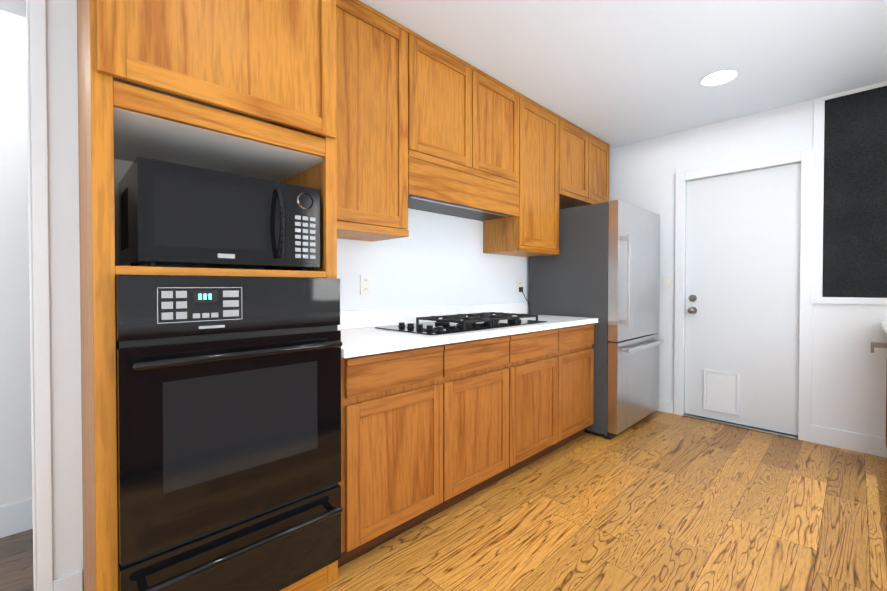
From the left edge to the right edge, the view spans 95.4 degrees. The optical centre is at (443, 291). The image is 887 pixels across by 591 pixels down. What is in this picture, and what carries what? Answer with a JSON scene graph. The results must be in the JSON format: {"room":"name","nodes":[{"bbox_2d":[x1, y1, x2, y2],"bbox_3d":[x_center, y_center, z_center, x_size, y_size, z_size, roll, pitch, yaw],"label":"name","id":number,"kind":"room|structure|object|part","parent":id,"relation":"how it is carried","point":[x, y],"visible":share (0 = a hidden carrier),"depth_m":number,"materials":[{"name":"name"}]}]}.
{"room":"kitchen","nodes":[
{"label":"kitchen","id":0,"kind":"room"},
{"bbox_2d":[0,10,31,505],"bbox_3d":[-2.006,-0.128,1.442,3.000,2.460,0.700,-1,1,-44],"label":"wall","id":1,"kind":"structure","parent":0,"point":[15,432],"depth_m":1.83,"materials":[{"name":"paint"}]},
{"bbox_2d":[0,500,23,537],"bbox_3d":[-2.204,1.031,1.574,2.880,0.140,0.014,-1,1,-44],"label":"baseboard","id":2,"kind":"structure","parent":1,"relation":"attached to","point":[11,515],"depth_m":1.82,"materials":[{"name":"paint"}]},
{"bbox_2d":[24,8,82,590],"bbox_3d":[-1.136,0.052,1.813,1.002,2.090,0.017,-1,1,-44],"label":"door frame","id":3,"kind":"structure","parent":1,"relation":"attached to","point":[34,512],"depth_m":1.38,"materials":[{"name":"paint"}]},
{"bbox_2d":[0,0,529,590],"bbox_3d":[-0.701,-0.137,2.146,5.850,2.460,0.120,-1,1,-44],"label":"wall","id":4,"kind":"structure","parent":0,"point":[432,260],"depth_m":1.46,"materials":[{"name":"paint"}]},
{"bbox_2d":[360,274,370,294],"bbox_3d":[-0.445,-0.039,2.308,0.072,0.116,0.008,-1,1,-44],"label":"electrical outlet plate","id":5,"kind":"object","parent":4,"relation":"attached to","point":[365,284],"visible":1,"depth_m":2.30,"materials":[{"name":"plastic"}]},
{"bbox_2d":[336,0,419,241],"bbox_3d":[-0.474,-0.824,2.043,0.626,1.076,0.328,-1,1,-44],"label":"upper cabinet","id":6,"kind":"object","parent":4,"relation":"attached to","point":[403,93],"depth_m":1.96,"materials":[{"name":"brown wood"}]},
{"bbox_2d":[420,36,523,191],"bbox_3d":[0.058,-1.040,2.561,0.989,0.656,0.328,-1,1,-44],"label":"upper cabinet","id":7,"kind":"object","parent":4,"relation":"attached to","point":[472,122],"depth_m":2.42,"materials":[{"name":"brown wood"}]},
{"bbox_2d":[408,157,518,221],"bbox_3d":[0.058,-0.612,2.566,0.986,0.194,0.327,-1,1,-44],"label":"range hood","id":8,"kind":"object","parent":7,"relation":"attached to","point":[435,188],"visible":0.79,"depth_m":2.42,"materials":[{"name":"brown wood"}]},
{"bbox_2d":[517,279,529,305],"bbox_3d":[0.679,0.012,3.381,0.158,0.226,0.049,-1,1,-44],"label":"electrical outlet plate","id":9,"kind":"object","parent":4,"relation":"attached to","point":[519,283],"depth_m":3.35,"materials":[{"name":"plastic"}]},
{"bbox_3d":[0.689,0.043,3.386,0.137,0.162,0.041,-1,1,-44],"label":"electrical outlet with cord","id":10,"kind":"part","parent":9,"relation":"part of","materials":[{"name":"plastic"}]},
{"bbox_2d":[483,96,567,256],"bbox_3d":[0.604,-0.832,3.099,0.669,1.086,0.328,-1,1,-44],"label":"upper cabinet","id":11,"kind":"object","parent":4,"relation":"attached to","point":[535,232],"depth_m":2.99,"materials":[{"name":"brown wood"}]},
{"bbox_2d":[568,121,609,207],"bbox_3d":[1.126,-1.079,3.607,0.919,0.606,0.328,-1,1,-44],"label":"upper cabinet","id":12,"kind":"object","parent":4,"relation":"attached to","point":[588,155],"depth_m":3.50,"materials":[{"name":"brown wood"}]},
{"bbox_2d":[0,410,886,590],"bbox_3d":[0.046,1.127,1.487,5.970,0.050,3.790,-1,1,-44],"label":"floor","id":13,"kind":"structure","parent":0,"point":[656,500],"depth_m":1.88,"materials":[{"name":"brown wood"}]},
{"bbox_2d":[77,0,337,590],"bbox_3d":[-0.851,-0.127,1.486,0.700,2.456,0.607,-1,1,-44],"label":"tall cabinet","id":14,"kind":"object","parent":13,"relation":"on","point":[244,87],"visible":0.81,"depth_m":1.24,"materials":[{"name":"brown wood"}]},
{"bbox_2d":[118,156,320,270],"bbox_3d":[-0.785,-0.227,1.450,0.551,0.305,0.475,-1,1,-44],"label":"microwave","id":15,"kind":"object","parent":14,"relation":"in","point":[176,215],"visible":0.85,"depth_m":1.27,"materials":[{"name":"black"}]},
{"bbox_2d":[115,275,342,590],"bbox_3d":[-0.790,0.476,1.460,0.648,1.049,0.628,-1,1,-44],"label":"wall oven","id":16,"kind":"object","parent":14,"relation":"in","point":[228,396],"visible":0.98,"depth_m":1.23,"materials":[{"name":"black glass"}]},
{"bbox_2d":[338,343,457,567],"bbox_3d":[-0.383,0.671,1.955,0.607,0.850,0.608,-1,1,-44],"label":"base cabinet","id":17,"kind":"object","parent":13,"relation":"on","point":[428,432],"depth_m":1.72,"materials":[{"name":"brown wood"}]},
{"bbox_2d":[338,302,597,357],"bbox_3d":[0.165,0.169,2.466,2.115,0.135,0.635,-1,1,-44],"label":"countertop","id":18,"kind":"structure","parent":17,"relation":"on","point":[361,335],"depth_m":2.24,"materials":[{"name":"white stone"}]},
{"bbox_2d":[375,312,546,335],"bbox_3d":[0.147,0.175,2.435,1.020,0.052,0.470,-1,1,-44],"label":"cooktop","id":19,"kind":"object","parent":18,"relation":"in","point":[449,324],"visible":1,"depth_m":2.33,"materials":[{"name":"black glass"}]},
{"bbox_2d":[458,334,521,502],"bbox_3d":[-0.025,0.666,2.305,0.643,0.850,0.608,-1,1,-44],"label":"base cabinet","id":20,"kind":"object","parent":13,"relation":"on","point":[489,369],"depth_m":2.15,"materials":[{"name":"brown wood"}]},
{"bbox_2d":[518,327,565,469],"bbox_3d":[0.348,0.661,2.671,0.654,0.850,0.608,-1,1,-44],"label":"base cabinet","id":21,"kind":"object","parent":13,"relation":"on","point":[542,410],"depth_m":2.52,"materials":[{"name":"brown wood"}]},
{"bbox_2d":[566,324,593,443],"bbox_3d":[0.701,0.657,3.016,0.584,0.850,0.608,-1,1,-44],"label":"base cabinet","id":22,"kind":"object","parent":13,"relation":"on","point":[580,338],"depth_m":2.86,"materials":[{"name":"brown wood"}]},
{"bbox_2d":[530,200,663,439],"bbox_3d":[1.323,0.206,3.443,0.886,1.740,0.797,-1,1,-44],"label":"fridge","id":23,"kind":"object","parent":13,"relation":"on","point":[603,266],"visible":0.85,"depth_m":3.07,"materials":[{"name":"silver metal"}]},
{"bbox_2d":[886,343,886,447],"bbox_3d":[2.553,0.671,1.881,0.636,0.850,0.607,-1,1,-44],"label":"base cabinet","id":24,"kind":"object","parent":13,"relation":"on","point":[886,343],"depth_m":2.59,"materials":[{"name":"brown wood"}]},
{"bbox_2d":[881,322,886,334],"bbox_3d":[1.770,0.187,1.126,3.746,0.135,0.632,-1,1,-44],"label":"countertop","id":25,"kind":"structure","parent":24,"relation":"on","point":[884,326],"depth_m":2.44,"materials":[{"name":"white stone"}]},
{"bbox_2d":[359,0,886,148],"bbox_3d":[0.003,-1.408,1.412,6.090,0.100,3.790,-1,1,-44],"label":"ceiling","id":26,"kind":"structure","parent":0,"point":[615,73],"depth_m":2.30,"materials":[{"name":"paint"}]},
{"bbox_2d":[701,70,737,85],"bbox_3d":[1.761,-1.367,2.583,0.196,0.010,0.196,-1,1,-44],"label":"recessed light","id":27,"kind":"object","parent":26,"relation":"in","point":[718,78],"visible":0.98,"depth_m":2.58,"materials":[{"name":"paint"}]},
{"bbox_2d":[609,99,857,413],"bbox_3d":[2.425,-0.151,3.221,0.120,2.460,2.960,-1,1,-44],"label":"wall","id":28,"kind":"structure","parent":0,"point":[642,174],"depth_m":3.55,"materials":[{"name":"paint"}]},
{"bbox_2d":[657,399,673,413],"bbox_3d":[1.725,1.018,3.856,0.014,0.105,0.850,-1,1,-44],"label":"baseboard","id":29,"kind":"structure","parent":28,"relation":"attached to","point":[666,406],"depth_m":3.59,"materials":[{"name":"paint"}]},
{"bbox_2d":[663,275,671,288],"bbox_3d":[1.985,-0.085,3.575,0.014,0.116,0.072,-1,1,-44],"label":"switch plate","id":30,"kind":"object","parent":28,"relation":"attached to","point":[667,281],"visible":1,"depth_m":3.58,"materials":[{"name":"plastic"}]},
{"bbox_2d":[685,163,800,435],"bbox_3d":[2.345,0.057,3.222,0.120,2.012,0.744,-1,1,-44],"label":"entry door","id":31,"kind":"structure","parent":28,"relation":"in","point":[742,311],"depth_m":3.20,"materials":[{"name":"paint"}]},
{"bbox_2d":[674,149,814,441],"bbox_3d":[2.373,0.027,3.248,0.140,2.104,0.894,-1,1,-44],"label":"door frame","id":32,"kind":"structure","parent":28,"relation":"attached to","point":[805,159],"depth_m":3.00,"materials":[{"name":"paint"}]},
{"bbox_2d":[809,425,886,457],"bbox_3d":[2.984,1.026,2.565,0.022,0.125,0.980,-1,1,-44],"label":"baseboard","id":33,"kind":"structure","parent":28,"relation":"attached to","point":[863,443],"depth_m":2.76,"materials":[{"name":"paint"}]},
{"bbox_2d":[811,81,886,437],"bbox_3d":[2.982,-0.204,2.545,0.030,2.333,0.976,-1,1,-44],"label":"wall","id":34,"kind":"structure","parent":28,"relation":"attached to","point":[848,380],"depth_m":2.79,"materials":[{"name":"paint"}]},
{"bbox_2d":[822,86,886,297],"bbox_3d":[3.009,-0.649,2.526,0.008,1.384,0.918,-1,1,-44],"label":"chalkboard","id":35,"kind":"object","parent":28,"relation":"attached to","point":[855,207],"visible":1,"depth_m":2.74,"materials":[{"name":"black"}]}
]}

